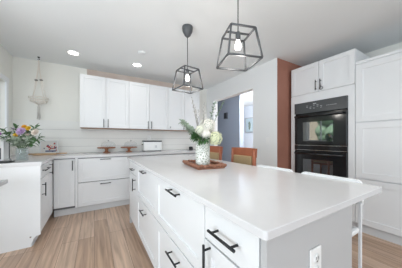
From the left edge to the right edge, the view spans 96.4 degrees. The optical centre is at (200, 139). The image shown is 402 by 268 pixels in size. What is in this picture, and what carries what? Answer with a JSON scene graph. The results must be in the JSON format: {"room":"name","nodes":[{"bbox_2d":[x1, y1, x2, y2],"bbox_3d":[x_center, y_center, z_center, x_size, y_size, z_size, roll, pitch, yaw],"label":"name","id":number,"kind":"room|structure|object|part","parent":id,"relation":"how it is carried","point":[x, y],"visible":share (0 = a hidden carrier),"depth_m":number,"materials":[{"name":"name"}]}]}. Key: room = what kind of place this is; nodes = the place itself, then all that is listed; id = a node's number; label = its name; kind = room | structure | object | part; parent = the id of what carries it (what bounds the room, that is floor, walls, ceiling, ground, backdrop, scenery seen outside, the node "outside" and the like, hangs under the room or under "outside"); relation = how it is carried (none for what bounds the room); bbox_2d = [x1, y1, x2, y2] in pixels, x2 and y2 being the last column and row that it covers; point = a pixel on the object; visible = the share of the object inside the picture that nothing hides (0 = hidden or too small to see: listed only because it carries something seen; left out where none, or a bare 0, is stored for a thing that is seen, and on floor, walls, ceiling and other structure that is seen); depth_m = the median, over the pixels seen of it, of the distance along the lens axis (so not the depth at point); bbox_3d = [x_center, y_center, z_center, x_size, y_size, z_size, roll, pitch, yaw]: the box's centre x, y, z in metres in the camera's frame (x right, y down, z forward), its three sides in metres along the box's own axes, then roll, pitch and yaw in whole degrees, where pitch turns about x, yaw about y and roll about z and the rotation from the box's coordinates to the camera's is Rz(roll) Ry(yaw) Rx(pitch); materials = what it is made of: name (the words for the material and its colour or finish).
{"room":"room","nodes":[
{"label":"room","id":0,"kind":"room"},
{"bbox_2d":[0,44,11,154],"bbox_3d":[-2.515,-0.081,1.928,0.120,2.480,2.083,0,0,-31],"label":"wall","id":1,"kind":"structure","parent":0,"point":[5,56],"depth_m":2.61,"materials":[{"name":"white paint"}]},
{"bbox_2d":[0,72,10,143],"bbox_3d":[-2.657,-0.411,2.226,0.140,1.000,1.020,0,0,-31],"label":"window","id":2,"kind":"structure","parent":1,"relation":"in","point":[2,77],"depth_m":2.62,"materials":[{"name":"white paint"}]},
{"bbox_2d":[12,56,206,152],"bbox_3d":[-1.453,-0.081,3.839,3.896,2.480,0.120,0,0,-31],"label":"wall","id":3,"kind":"structure","parent":0,"point":[61,83],"depth_m":3.09,"materials":[{"name":"white paint"}]},
{"bbox_2d":[80,74,128,129],"bbox_3d":[-1.777,-0.653,3.343,0.774,0.907,0.388,0,0,-31],"label":"upper cabinet","id":4,"kind":"object","parent":3,"relation":"attached to","point":[104,102],"visible":1,"depth_m":3.20,"materials":[{"name":"white paint"}]},
{"bbox_3d":[-1.870,-0.659,3.119,0.382,0.894,0.019,0,0,-31],"label":"door","id":5,"kind":"part","parent":4,"relation":"part of","materials":[{"name":"white paint"}]},
{"bbox_3d":[-1.536,-0.659,3.317,0.382,0.894,0.019,0,0,-31],"label":"door","id":6,"kind":"part","parent":4,"relation":"part of","materials":[{"name":"white paint"}]},
{"bbox_2d":[12,119,197,154],"bbox_3d":[-1.419,-0.041,3.781,3.656,0.571,0.013,0,0,-31],"label":"backsplash","id":7,"kind":"structure","parent":3,"relation":"attached to","point":[72,139],"depth_m":3.41,"materials":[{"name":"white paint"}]},
{"bbox_2d":[87,69,191,90],"bbox_3d":[-1.179,-1.181,3.929,2.220,0.279,0.004,0,0,-31],"label":"trim","id":8,"kind":"structure","parent":3,"relation":"attached to","point":[89,72],"depth_m":3.78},
{"bbox_2d":[127,81,167,130],"bbox_3d":[-1.110,-0.653,3.739,0.774,0.907,0.388,0,0,-31],"label":"upper cabinet","id":9,"kind":"object","parent":3,"relation":"attached to","point":[148,104],"visible":0.97,"depth_m":3.58,"materials":[{"name":"white paint"}]},
{"bbox_3d":[-1.203,-0.659,3.515,0.382,0.894,0.019,0,0,-31],"label":"door","id":10,"kind":"part","parent":9,"relation":"part of","materials":[{"name":"white paint"}]},
{"bbox_3d":[-0.869,-0.659,3.712,0.382,0.894,0.019,0,0,-31],"label":"door","id":11,"kind":"part","parent":9,"relation":"part of","materials":[{"name":"white paint"}]},
{"bbox_2d":[165,87,199,130],"bbox_3d":[-0.442,-0.653,4.134,0.774,0.907,0.388,0,0,-31],"label":"upper cabinet","id":12,"kind":"object","parent":3,"relation":"attached to","point":[179,103],"visible":0.66,"depth_m":3.97,"materials":[{"name":"white paint"}]},
{"bbox_3d":[-0.535,-0.659,3.910,0.382,0.894,0.019,0,0,-31],"label":"door","id":13,"kind":"part","parent":12,"relation":"part of","materials":[{"name":"white paint"}]},
{"bbox_3d":[-0.201,-0.659,4.108,0.382,0.894,0.019,0,0,-31],"label":"door","id":14,"kind":"part","parent":12,"relation":"part of","materials":[{"name":"white paint"}]},
{"bbox_2d":[0,0,401,106],"bbox_3d":[1.112,-1.361,1.066,9.000,0.080,13.700,0,0,-31],"label":"ceiling","id":15,"kind":"structure","parent":0,"point":[108,36],"depth_m":2.24,"materials":[{"name":"white paint"}]},
{"bbox_2d":[28,57,48,119],"bbox_3d":[-2.598,-0.820,2.878,0.251,1.003,0.251,0,0,-31],"label":"macrame hanger","id":16,"kind":"object","parent":15,"relation":"hanging from","point":[38,68],"visible":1,"depth_m":2.87,"materials":[{"name":"white fabric"}]},
{"bbox_2d":[28,95,48,104],"bbox_3d":[-2.598,-0.615,2.878,0.251,0.126,0.251,0,0,-31],"label":"basket","id":17,"kind":"object","parent":16,"relation":"on","point":[33,98],"depth_m":2.85,"materials":[{"name":"beige fabric"}]},
{"bbox_3d":[-2.610,-0.970,2.877,0.245,0.612,0.071,0,0,0],"label":"cord","id":18,"kind":"part","parent":16,"relation":"part of","materials":[{"name":"beige fabric"}]},
{"bbox_2d":[66,50,79,55],"bbox_3d":[-1.943,-1.318,2.739,0.176,0.006,0.176,0,0,-31],"label":"recessed light","id":19,"kind":"object","parent":15,"relation":"in","point":[75,53],"visible":1,"depth_m":2.72,"materials":[{"name":"white plastic"}]},
{"bbox_2d":[132,63,141,66],"bbox_3d":[-1.133,-1.318,3.183,0.176,0.006,0.176,0,0,-31],"label":"recessed light","id":20,"kind":"object","parent":15,"relation":"in","point":[133,64],"visible":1,"depth_m":3.19,"materials":[{"name":"white plastic"}]},
{"bbox_2d":[172,24,202,93],"bbox_3d":[-0.158,-0.951,2.110,0.268,0.740,0.268,0,0,-37],"label":"pendant lamp","id":21,"kind":"object","parent":15,"relation":"hanging from","point":[187,29],"visible":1,"depth_m":2.09,"materials":[{"name":"grey metal"}]},
{"bbox_3d":[-0.158,-1.010,2.110,0.007,0.381,0.007,0,0,31],"label":"cord","id":22,"kind":"part","parent":21,"relation":"part of","materials":[{"name":"black metal"}]},
{"bbox_2d":[216,22,262,71],"bbox_3d":[0.284,-0.951,1.380,0.268,0.740,0.268,0,0,-13],"label":"pendant lamp","id":23,"kind":"object","parent":15,"relation":"hanging from","point":[238,34],"visible":1,"depth_m":1.36,"materials":[{"name":"grey metal"}]},
{"bbox_2d":[235,31,240,40],"bbox_3d":[0.284,-0.793,1.380,0.038,0.065,0.038,0,0,-13],"label":"socket","id":24,"kind":"object","parent":23,"relation":"attached to","point":[237,34],"depth_m":1.37,"materials":[{"name":"grey metal"}]},
{"bbox_3d":[0.284,-0.726,1.380,0.050,0.080,0.050,0,0,-13],"label":"bulb","id":25,"kind":"part","parent":23,"relation":"part of","materials":[{"name":"white glass"}]},
{"bbox_2d":[0,204,401,267],"bbox_3d":[1.112,1.184,1.066,9.000,0.050,13.700,0,0,-31],"label":"floor","id":26,"kind":"structure","parent":0,"point":[101,238],"depth_m":1.95,"materials":[{"name":"brown wood"}]},
{"bbox_2d":[0,179,7,186],"bbox_3d":[-1.623,0.738,0.967,0.620,0.842,0.720,0,0,-31],"label":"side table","id":27,"kind":"object","parent":26,"relation":"on","point":[2,182],"visible":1,"depth_m":1.38,"materials":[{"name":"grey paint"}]},
{"bbox_2d":[0,166,40,253],"bbox_3d":[-2.033,0.723,1.833,0.604,0.873,0.024,0,0,-31],"label":"end panel","id":28,"kind":"object","parent":26,"relation":"on","point":[20,198],"visible":0.97,"depth_m":1.90,"materials":[{"name":"white paint"}]},
{"bbox_2d":[32,162,50,245],"bbox_3d":[-2.135,0.723,2.057,0.609,0.873,0.458,0,0,-31],"label":"base cabinet","id":29,"kind":"object","parent":26,"relation":"on","point":[45,167],"visible":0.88,"depth_m":2.19,"materials":[{"name":"grey wood"}]},
{"bbox_3d":[-1.915,0.371,2.187,0.019,0.140,0.454,0,0,-31],"label":"drawer","id":30,"kind":"part","parent":29,"relation":"part of","materials":[{"name":"white paint"}]},
{"bbox_3d":[-1.915,0.750,2.187,0.019,0.597,0.454,0,0,-31],"label":"door","id":31,"kind":"part","parent":29,"relation":"part of","materials":[{"name":"white paint"}]},
{"bbox_2d":[0,149,195,167],"bbox_3d":[-1.064,0.265,3.183,3.652,0.040,1.373,0,0,-31],"label":"countertop","id":32,"kind":"structure","parent":29,"relation":"on","point":[36,160],"depth_m":2.76,"materials":[{"name":"white stone"}]},
{"bbox_2d":[0,138,8,160],"bbox_3d":[-2.307,0.111,2.038,0.153,0.268,0.153,0,0,-31],"label":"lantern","id":33,"kind":"object","parent":32,"relation":"on","point":[4,146],"visible":0.79,"depth_m":2.03,"materials":[{"name":"white"}]},
{"bbox_2d":[0,160,14,162],"bbox_3d":[-2.084,0.237,1.903,0.170,0.015,0.170,0,0,-31],"label":"dish","id":34,"kind":"object","parent":32,"relation":"on","point":[7,161],"visible":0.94,"depth_m":1.93,"materials":[{"name":"grey"}]},
{"bbox_2d":[24,153,66,155],"bbox_3d":[-2.459,0.230,2.844,0.560,0.031,0.100,0,0,-23],"label":"serving board","id":35,"kind":"object","parent":32,"relation":"on","point":[33,154],"visible":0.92,"depth_m":2.80,"materials":[{"name":"beige wood"}]},
{"bbox_2d":[40,140,58,152],"bbox_3d":[-2.436,0.115,2.886,0.236,0.200,0.020,0,0,-23],"label":"picture frame","id":36,"kind":"object","parent":35,"relation":"on","point":[46,146],"visible":0.99,"depth_m":2.89,"materials":[{"name":"white paint"}]},
{"bbox_2d":[97,140,115,152],"bbox_3d":[-1.769,0.127,3.369,0.310,0.237,0.308,0,0,-31],"label":"cake stand","id":37,"kind":"object","parent":32,"relation":"on","point":[105,148],"visible":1,"depth_m":3.27,"materials":[{"name":"brown wood"}]},
{"bbox_3d":[-1.770,0.153,3.368,0.308,0.024,0.308,0,0,-31],"label":"plate","id":38,"kind":"part","parent":37,"relation":"part of","materials":[{"name":"brown wood"}]},
{"bbox_2d":[121,140,136,151],"bbox_3d":[-1.425,0.127,3.562,0.310,0.237,0.308,0,0,-31],"label":"cake stand","id":39,"kind":"object","parent":32,"relation":"on","point":[127,147],"visible":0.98,"depth_m":3.53,"materials":[{"name":"brown wood"}]},
{"bbox_2d":[142,141,161,150],"bbox_3d":[-1.053,0.134,3.826,0.401,0.222,0.180,0,0,-31],"label":"toaster","id":40,"kind":"object","parent":32,"relation":"on","point":[146,145],"visible":1,"depth_m":3.75,"materials":[{"name":"white plastic"}]},
{"bbox_3d":[-2.056,0.171,2.065,0.117,0.148,0.117,0,0,-31],"label":"glass vase","id":41,"kind":"object","parent":32,"relation":"on","visible":0},
{"bbox_2d":[0,127,19,152],"bbox_3d":[-2.197,0.039,2.065,0.279,0.374,0.142,0,0,-3],"label":"leafy sprig","id":42,"kind":"object","parent":41,"relation":"in","point":[2,129],"visible":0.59,"depth_m":2.05,"materials":[{"name":"green plant"}]},
{"bbox_2d":[3,135,23,157],"bbox_3d":[-2.092,0.086,1.992,0.170,0.280,0.142,0,0,-31],"label":"leafy sprig","id":43,"kind":"object","parent":41,"relation":"in","point":[12,137],"visible":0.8,"depth_m":1.99,"materials":[{"name":"green plant"}]},
{"bbox_2d":[13,123,22,158],"bbox_3d":[-2.138,0.015,2.096,0.143,0.420,0.140,0,0,-31],"label":"leafy sprig","id":44,"kind":"object","parent":41,"relation":"in","point":[14,124],"visible":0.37,"depth_m":2.09,"materials":[{"name":"green plant"}]},
{"bbox_2d":[13,137,25,158],"bbox_3d":[-2.027,0.096,1.995,0.133,0.259,0.158,0,0,-31],"label":"leafy sprig","id":45,"kind":"object","parent":41,"relation":"in","point":[18,139],"visible":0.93,"depth_m":1.99,"materials":[{"name":"green plant"}]},
{"bbox_2d":[16,128,25,151],"bbox_3d":[-2.014,0.044,2.038,0.117,0.363,0.148,0,0,-31],"label":"stem","id":46,"kind":"object","parent":41,"relation":"in","point":[19,131],"visible":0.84,"depth_m":1.99,"materials":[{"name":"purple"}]},
{"bbox_2d":[19,134,33,157],"bbox_3d":[-1.952,0.081,2.028,0.158,0.289,0.146,0,0,-6],"label":"leafy sprig","id":47,"kind":"object","parent":41,"relation":"in","point":[28,137],"visible":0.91,"depth_m":2.02,"materials":[{"name":"green plant"}]},
{"bbox_2d":[19,129,38,157],"bbox_3d":[-1.951,0.052,2.033,0.205,0.348,0.141,0,0,-31],"label":"stem","id":48,"kind":"object","parent":41,"relation":"in","point":[34,132],"visible":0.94,"depth_m":2.03,"materials":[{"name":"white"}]},
{"bbox_2d":[21,132,43,158],"bbox_3d":[-1.917,0.070,2.053,0.310,0.312,0.125,0,0,19],"label":"leafy sprig","id":49,"kind":"object","parent":41,"relation":"in","point":[33,138],"visible":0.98,"depth_m":2.04,"materials":[{"name":"green plant"}]},
{"bbox_2d":[25,123,41,150],"bbox_3d":[-1.960,0.014,2.087,0.175,0.422,0.140,0,0,-13],"label":"leafy sprig","id":50,"kind":"object","parent":41,"relation":"in","point":[37,125],"visible":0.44,"depth_m":2.08,"materials":[{"name":"green plant"}]},
{"bbox_2d":[43,160,52,227],"bbox_3d":[-2.319,0.723,2.368,0.609,0.873,0.260,0,0,-31],"label":"base cabinet","id":51,"kind":"object","parent":26,"relation":"on","point":[50,173],"visible":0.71,"depth_m":2.48,"materials":[{"name":"grey wood"}]},
{"bbox_3d":[-2.098,0.674,2.497,0.019,0.747,0.252,0,0,-31],"label":"door","id":52,"kind":"part","parent":51,"relation":"part of","materials":[{"name":"white paint"}]},
{"bbox_2d":[53,158,77,216],"bbox_3d":[-2.181,0.723,2.950,0.296,0.873,0.639,0,0,-31],"label":"base cabinet","id":53,"kind":"object","parent":26,"relation":"on","point":[65,171],"visible":0.94,"depth_m":2.72,"materials":[{"name":"grey wood"}]},
{"bbox_2d":[78,156,129,212],"bbox_3d":[-1.725,0.723,3.221,0.760,0.873,0.639,0,0,-31],"label":"base cabinet","id":54,"kind":"object","parent":26,"relation":"on","point":[103,182],"visible":0.98,"depth_m":2.97,"materials":[{"name":"grey wood"}]},
{"bbox_3d":[-1.587,0.865,2.988,0.756,0.366,0.019,0,0,-31],"label":"drawer","id":55,"kind":"part","parent":54,"relation":"part of","materials":[{"name":"white paint"}]},
{"bbox_3d":[-1.587,0.486,2.988,0.756,0.370,0.019,0,0,-31],"label":"drawer","id":56,"kind":"part","parent":54,"relation":"part of","materials":[{"name":"white paint"}]},
{"bbox_2d":[129,161,136,229],"bbox_3d":[-0.640,0.717,2.402,0.589,0.885,0.503,0,0,-31],"label":"base cabinet","id":57,"kind":"object","parent":26,"relation":"on","point":[133,167],"visible":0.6,"depth_m":2.24,"materials":[{"name":"grey wood"}]},
{"bbox_3d":[-0.852,0.357,2.276,0.019,0.143,0.499,0,0,-31],"label":"drawer","id":58,"kind":"part","parent":57,"relation":"part of","materials":[{"name":"white paint"}]},
{"bbox_2d":[137,165,156,267],"bbox_3d":[-0.324,0.717,1.869,0.589,0.885,0.733,0,0,-31],"label":"base cabinet","id":59,"kind":"object","parent":26,"relation":"on","point":[146,181],"visible":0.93,"depth_m":1.68,"materials":[{"name":"grey wood"}]},
{"bbox_3d":[-0.535,0.456,1.743,0.019,0.340,0.729,0,0,-31],"label":"drawer","id":60,"kind":"part","parent":59,"relation":"part of","materials":[{"name":"white paint"}]},
{"bbox_2d":[127,154,381,240],"bbox_3d":[-0.048,0.258,1.722,0.895,0.026,2.369,0,0,-31],"label":"countertop","id":61,"kind":"structure","parent":59,"relation":"on","point":[268,203],"depth_m":0.84,"materials":[{"name":"white stone"}]},
{"bbox_2d":[182,160,226,169],"bbox_3d":[0.017,0.223,1.667,0.275,0.043,0.423,0,0,-23],"label":"wooden tray","id":62,"kind":"object","parent":61,"relation":"on","point":[213,164],"visible":0.83,"depth_m":1.51,"materials":[{"name":"brown wood"}]},
{"bbox_2d":[196,140,209,164],"bbox_3d":[0.015,0.119,1.573,0.126,0.222,0.126,0,0,-31],"label":"patterned vase","id":63,"kind":"object","parent":62,"relation":"on","point":[202,151],"visible":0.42,"depth_m":1.52,"materials":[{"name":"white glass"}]},
{"bbox_2d":[178,119,196,138],"bbox_3d":[-0.086,0.015,1.600,0.254,0.397,0.079,0,0,16],"label":"leafy sprig","id":64,"kind":"object","parent":63,"relation":"in","point":[183,122],"visible":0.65,"depth_m":1.60,"materials":[{"name":"green plant"}]},
{"bbox_2d":[187,125,195,133],"bbox_3d":[-0.074,0.041,1.588,0.128,0.343,0.090,0,0,-5],"label":"leafy sprig","id":65,"kind":"object","parent":63,"relation":"in","point":[190,127],"visible":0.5,"depth_m":1.58,"materials":[{"name":"green plant"}]},
{"bbox_2d":[191,97,197,125],"bbox_3d":[-0.045,-0.080,1.574,0.079,0.586,0.019,0,0,-7],"label":"twig","id":66,"kind":"object","parent":63,"relation":"in","point":[191,97],"visible":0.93,"depth_m":1.57,"materials":[{"name":"grey plant"}]},
{"bbox_2d":[189,132,200,141],"bbox_3d":[-0.057,0.068,1.550,0.113,0.290,0.095,0,0,-31],"label":"leafy sprig","id":67,"kind":"object","parent":63,"relation":"in","point":[194,135],"visible":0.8,"depth_m":1.54,"materials":[{"name":"green plant"}]},
{"bbox_2d":[195,125,203,136],"bbox_3d":[0.000,0.041,1.556,0.124,0.344,0.104,0,0,-31],"label":"stem","id":68,"kind":"object","parent":63,"relation":"in","point":[198,130],"visible":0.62,"depth_m":1.52,"materials":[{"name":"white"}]},
{"bbox_2d":[197,137,203,145],"bbox_3d":[-0.001,0.095,1.506,0.071,0.237,0.136,0,0,21],"label":"leafy sprig","id":69,"kind":"object","parent":63,"relation":"in","point":[200,139],"visible":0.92,"depth_m":1.49,"materials":[{"name":"green plant"}]},
{"bbox_2d":[201,129,210,139],"bbox_3d":[0.035,0.061,1.519,0.094,0.303,0.124,0,0,-31],"label":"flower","id":70,"kind":"object","parent":63,"relation":"in","point":[205,133],"visible":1,"depth_m":1.48,"materials":[{"name":"white plant"}]},
{"bbox_2d":[200,118,215,131],"bbox_3d":[0.058,0.013,1.575,0.155,0.400,0.145,0,0,16],"label":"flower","id":71,"kind":"object","parent":63,"relation":"in","point":[208,124],"visible":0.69,"depth_m":1.53,"materials":[{"name":"white plant"}]},
{"bbox_2d":[209,101,215,119],"bbox_3d":[0.083,-0.070,1.609,0.146,0.565,0.055,0,0,-31],"label":"leafy sprig","id":72,"kind":"object","parent":63,"relation":"in","point":[214,103],"visible":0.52,"depth_m":1.62,"materials":[{"name":"green"}]},
{"bbox_2d":[207,131,222,144],"bbox_3d":[0.113,0.068,1.530,0.145,0.289,0.131,0,0,-3],"label":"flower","id":73,"kind":"object","parent":63,"relation":"in","point":[215,137],"visible":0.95,"depth_m":1.50,"materials":[{"name":"green"}]},
{"bbox_2d":[129,154,169,203],"bbox_3d":[-1.069,0.723,3.610,0.760,0.873,0.639,0,0,-31],"label":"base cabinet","id":74,"kind":"object","parent":26,"relation":"on","point":[160,154],"visible":0.04,"depth_m":3.35,"materials":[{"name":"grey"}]},
{"bbox_2d":[156,177,206,267],"bbox_3d":[0.050,0.717,1.238,0.589,0.885,0.728,0,0,-31],"label":"base cabinet","id":75,"kind":"object","parent":26,"relation":"on","point":[180,222],"visible":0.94,"depth_m":1.05,"materials":[{"name":"white wood"}]},
{"bbox_3d":[-0.169,0.704,1.068,0.040,0.011,0.160,0,0,-31],"label":"handle","id":76,"kind":"part","parent":75,"relation":"part of","materials":[{"name":"black metal"}]},
{"bbox_3d":[-0.169,0.314,1.068,0.040,0.011,0.160,0,0,-31],"label":"handle","id":77,"kind":"part","parent":75,"relation":"part of","materials":[{"name":"black metal"}]},
{"bbox_3d":[-0.162,0.842,1.113,0.019,0.412,0.724,0,0,-31],"label":"drawer","id":78,"kind":"part","parent":75,"relation":"part of","materials":[{"name":"white paint"}]},
{"bbox_2d":[170,153,195,155],"bbox_3d":[-0.473,0.723,3.963,0.618,0.873,0.639,0,0,-31],"label":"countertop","id":79,"kind":"structure","parent":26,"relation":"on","point":[192,154],"depth_m":3.77,"materials":[{"name":"grey stone"}]},
{"bbox_2d":[210,146,222,159],"bbox_3d":[0.024,0.625,2.386,0.478,1.073,0.374,0,0,-31],"label":"counter chair","id":80,"kind":"object","parent":26,"relation":"on","point":[216,152],"visible":0.15,"depth_m":2.40,"materials":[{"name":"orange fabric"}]},
{"bbox_3d":[0.182,0.137,2.479,0.050,0.095,0.370,0,0,-31],"label":"crest rail","id":81,"kind":"part","parent":80,"relation":"part of","materials":[{"name":"orange wood"}]},
{"bbox_3d":[0.272,0.635,2.341,0.099,1.054,0.044,0,0,-31],"label":"leg","id":82,"kind":"part","parent":80,"relation":"part of","materials":[{"name":"orange wood"}]},
{"bbox_2d":[202,206,260,267],"bbox_3d":[0.314,0.717,0.792,0.589,0.885,0.305,0,0,-31],"label":"base cabinet","id":83,"kind":"object","parent":26,"relation":"on","point":[227,244],"visible":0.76,"depth_m":0.65,"materials":[{"name":"white wood"}]},
{"bbox_3d":[0.022,0.514,0.746,0.040,0.160,0.011,0,0,-31],"label":"handle","id":84,"kind":"part","parent":83,"relation":"part of","materials":[{"name":"black metal"}]},
{"bbox_3d":[0.079,0.359,0.650,0.040,0.011,0.155,0,0,-31],"label":"handle","id":85,"kind":"part","parent":83,"relation":"part of","materials":[{"name":"black metal"}]},
{"bbox_3d":[0.103,0.744,0.667,0.019,0.609,0.301,0,0,-31],"label":"door","id":86,"kind":"part","parent":83,"relation":"part of","materials":[{"name":"white paint"}]},
{"bbox_2d":[261,205,351,267],"bbox_3d":[0.423,0.717,0.664,0.564,0.885,0.022,0,0,-31],"label":"cladding","id":87,"kind":"object","parent":83,"relation":"attached to","point":[333,232],"visible":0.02,"depth_m":0.65,"materials":[{"name":"grey paint"}]},
{"bbox_2d":[309,245,320,267],"bbox_3d":[0.407,0.441,0.637,0.072,0.116,0.009,0,0,-31],"label":"electrical outlet","id":88,"kind":"object","parent":87,"relation":"attached to","point":[315,253],"visible":1,"depth_m":0.63,"materials":[{"name":"white plastic"}]},
{"bbox_2d":[314,254,318,263],"bbox_3d":[0.408,0.420,0.634,0.033,0.033,0.002,0,0,-31],"label":"socket","id":89,"kind":"object","parent":88,"relation":"attached to","point":[316,256],"depth_m":0.63,"materials":[{"name":"white plastic"}]},
{"bbox_2d":[231,147,256,165],"bbox_3d":[0.316,0.625,1.894,0.478,1.073,0.374,0,0,-31],"label":"counter chair","id":90,"kind":"object","parent":26,"relation":"on","point":[242,155],"visible":0.25,"depth_m":1.96,"materials":[{"name":"orange wood"}]},
{"bbox_3d":[0.395,0.635,2.133,0.099,1.054,0.044,0,0,-31],"label":"leg","id":91,"kind":"part","parent":90,"relation":"part of","materials":[{"name":"orange wood"}]},
{"bbox_3d":[0.474,0.137,1.987,0.050,0.095,0.370,0,0,-31],"label":"crest rail","id":92,"kind":"part","parent":90,"relation":"part of","materials":[{"name":"orange wood"}]},
{"bbox_3d":[0.563,0.635,1.849,0.099,1.054,0.044,0,0,-31],"label":"leg","id":93,"kind":"part","parent":90,"relation":"part of","materials":[{"name":"orange wood"}]},
{"bbox_2d":[257,165,292,171],"bbox_3d":[0.485,0.696,1.450,0.318,0.927,0.352,0,0,-31],"label":"counter stool","id":94,"kind":"object","parent":26,"relation":"on","point":[265,166],"visible":0.03,"depth_m":1.49,"materials":[{"name":"white paint"}]},
{"bbox_2d":[291,49,369,226],"bbox_3d":[1.982,0.000,2.795,0.659,2.318,0.856,0,0,-31],"label":"tall cabinet","id":95,"kind":"object","parent":26,"relation":"on","point":[336,74],"visible":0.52,"depth_m":2.49,"materials":[{"name":"white paint"}]},
{"bbox_3d":[1.631,-0.934,2.836,0.019,0.444,0.423,0,0,-31],"label":"door","id":96,"kind":"part","parent":95,"relation":"part of","materials":[{"name":"white paint"}]},
{"bbox_2d":[294,95,347,177],"bbox_3d":[1.933,0.082,2.764,0.636,1.315,0.710,0,0,-31],"label":"double wall oven","id":97,"kind":"object","parent":95,"relation":"in","point":[321,126],"visible":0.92,"depth_m":2.57,"materials":[{"name":"black metal"}]},
{"bbox_3d":[1.703,0.419,2.639,0.002,0.240,0.412,0,0,-31],"label":"oven glass","id":98,"kind":"part","parent":97,"relation":"part of","materials":[{"name":"grey glass"}]},
{"bbox_3d":[1.703,-0.121,2.639,0.002,0.290,0.412,0,0,-31],"label":"oven glass","id":99,"kind":"part","parent":97,"relation":"part of","materials":[{"name":"grey glass"}]},
{"bbox_3d":[1.684,0.214,2.617,0.058,0.027,0.650,0,0,-31],"label":"handle","id":100,"kind":"part","parent":97,"relation":"part of","materials":[{"name":"black metal"}]},
{"bbox_3d":[1.684,-0.356,2.617,0.058,0.027,0.650,0,0,-31],"label":"handle","id":101,"kind":"part","parent":97,"relation":"part of","materials":[{"name":"black"}]},
{"bbox_3d":[1.722,0.416,2.639,0.030,0.485,0.704,0,0,-31],"label":"oven door","id":102,"kind":"part","parent":97,"relation":"part of","materials":[{"name":"black glass"}]},
{"bbox_3d":[1.722,-0.156,2.639,0.030,0.460,0.704,0,0,-31],"label":"oven door","id":103,"kind":"part","parent":97,"relation":"part of","materials":[{"name":"black glass"}]},
{"bbox_3d":[1.720,-0.490,2.638,0.030,0.168,0.710,0,0,-31],"label":"control panel","id":104,"kind":"part","parent":97,"relation":"part of","materials":[{"name":"grey"}]},
{"bbox_3d":[1.971,0.082,2.787,0.546,1.315,0.710,0,0,-31],"label":"casing","id":105,"kind":"part","parent":97,"relation":"part of","materials":[{"name":"black metal"}]},
{"bbox_3d":[1.741,0.021,2.652,0.020,1.448,0.856,0,0,-31],"label":"frame","id":106,"kind":"part","parent":95,"relation":"part of","materials":[{"name":"white paint"}]},
{"bbox_3d":[1.850,-0.934,2.467,0.019,0.444,0.423,0,0,-31],"label":"door","id":107,"kind":"part","parent":95,"relation":"part of","materials":[{"name":"white paint"}]},
{"bbox_3d":[1.741,0.900,2.651,0.019,0.296,0.852,0,0,-31],"label":"drawer","id":108,"kind":"part","parent":95,"relation":"part of","materials":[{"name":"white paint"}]},
{"bbox_2d":[301,172,363,267],"bbox_3d":[0.698,0.696,1.092,0.318,0.927,0.352,0,0,-31],"label":"counter stool","id":109,"kind":"object","parent":26,"relation":"on","point":[355,230],"visible":0.27,"depth_m":1.01,"materials":[{"name":"white paint"}]},
{"bbox_3d":[0.826,0.300,1.167,0.020,0.137,0.352,0,0,-31],"label":"backrest","id":110,"kind":"part","parent":109,"relation":"part of","materials":[{"name":"white paint"}]},
{"bbox_3d":[0.681,0.507,1.082,0.280,0.033,0.344,0,0,-31],"label":"seat","id":111,"kind":"part","parent":109,"relation":"part of","materials":[{"name":"white paint"}]},
{"bbox_3d":[0.896,0.759,1.013,0.015,0.800,0.014,0,0,-31],"label":"leg","id":112,"kind":"part","parent":109,"relation":"part of","materials":[{"name":"white paint"}]},
{"bbox_2d":[355,49,401,245],"bbox_3d":[2.371,0.089,2.163,0.600,2.140,0.621,0,0,-31],"label":"pantry cabinet","id":113,"kind":"object","parent":26,"relation":"on","point":[378,78],"visible":0.94,"depth_m":2.08,"materials":[{"name":"white paint"}]},
{"bbox_3d":[2.373,-0.964,2.164,0.596,0.034,0.621,0,0,-31],"label":"trim","id":114,"kind":"part","parent":113,"relation":"part of","materials":[{"name":"white paint"}]},
{"bbox_3d":[2.121,0.768,2.015,0.019,0.560,0.617,0,0,-31],"label":"door","id":115,"kind":"part","parent":113,"relation":"part of","materials":[{"name":"white paint"}]},
{"bbox_3d":[2.121,0.135,2.015,0.019,0.687,0.617,0,0,-31],"label":"door","id":116,"kind":"part","parent":113,"relation":"part of","materials":[{"name":"white paint"}]},
{"bbox_3d":[2.121,-0.580,2.015,0.019,0.722,0.617,0,0,-31],"label":"door","id":117,"kind":"part","parent":113,"relation":"part of","materials":[{"name":"white paint"}]},
{"bbox_2d":[218,95,243,161],"bbox_3d":[0.421,-0.081,6.702,0.160,2.479,3.100,0,0,-31],"label":"wall","id":118,"kind":"structure","parent":0,"point":[231,129],"depth_m":5.64,"materials":[{"name":"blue paint"}]},
{"bbox_2d":[207,58,276,166],"bbox_3d":[0.740,-0.081,3.842,0.120,2.480,2.112,0,0,-31],"label":"wall","id":119,"kind":"structure","parent":0,"point":[262,79],"depth_m":3.19,"materials":[{"name":"white paint"}]},
{"bbox_2d":[244,105,252,147],"bbox_3d":[2.221,-0.081,6.548,0.100,2.479,5.200,0,0,-31],"label":"wall","id":120,"kind":"structure","parent":0,"point":[248,110],"depth_m":7.05,"materials":[{"name":"white paint"}]},
{"bbox_2d":[245,117,252,132],"bbox_3d":[1.898,-0.561,6.973,0.020,0.580,0.480,0,0,-31],"label":"framed picture","id":121,"kind":"object","parent":120,"relation":"attached to","point":[248,121],"visible":0.94,"depth_m":6.99,"materials":[{"name":"grey"}]},
{"bbox_2d":[277,58,301,168],"bbox_3d":[1.683,-0.081,3.183,1.058,2.479,0.024,0,0,-31],"label":"wall","id":122,"kind":"structure","parent":0,"point":[284,68],"depth_m":3.00,"materials":[{"name":"red paint"}]},
{"bbox_2d":[365,42,401,57],"bbox_3d":[4.312,-0.081,-0.136,0.120,2.479,8.368,0,0,-31],"label":"wall","id":123,"kind":"structure","parent":0,"point":[397,46],"depth_m":2.57,"materials":[{"name":"white paint"}]}
]}

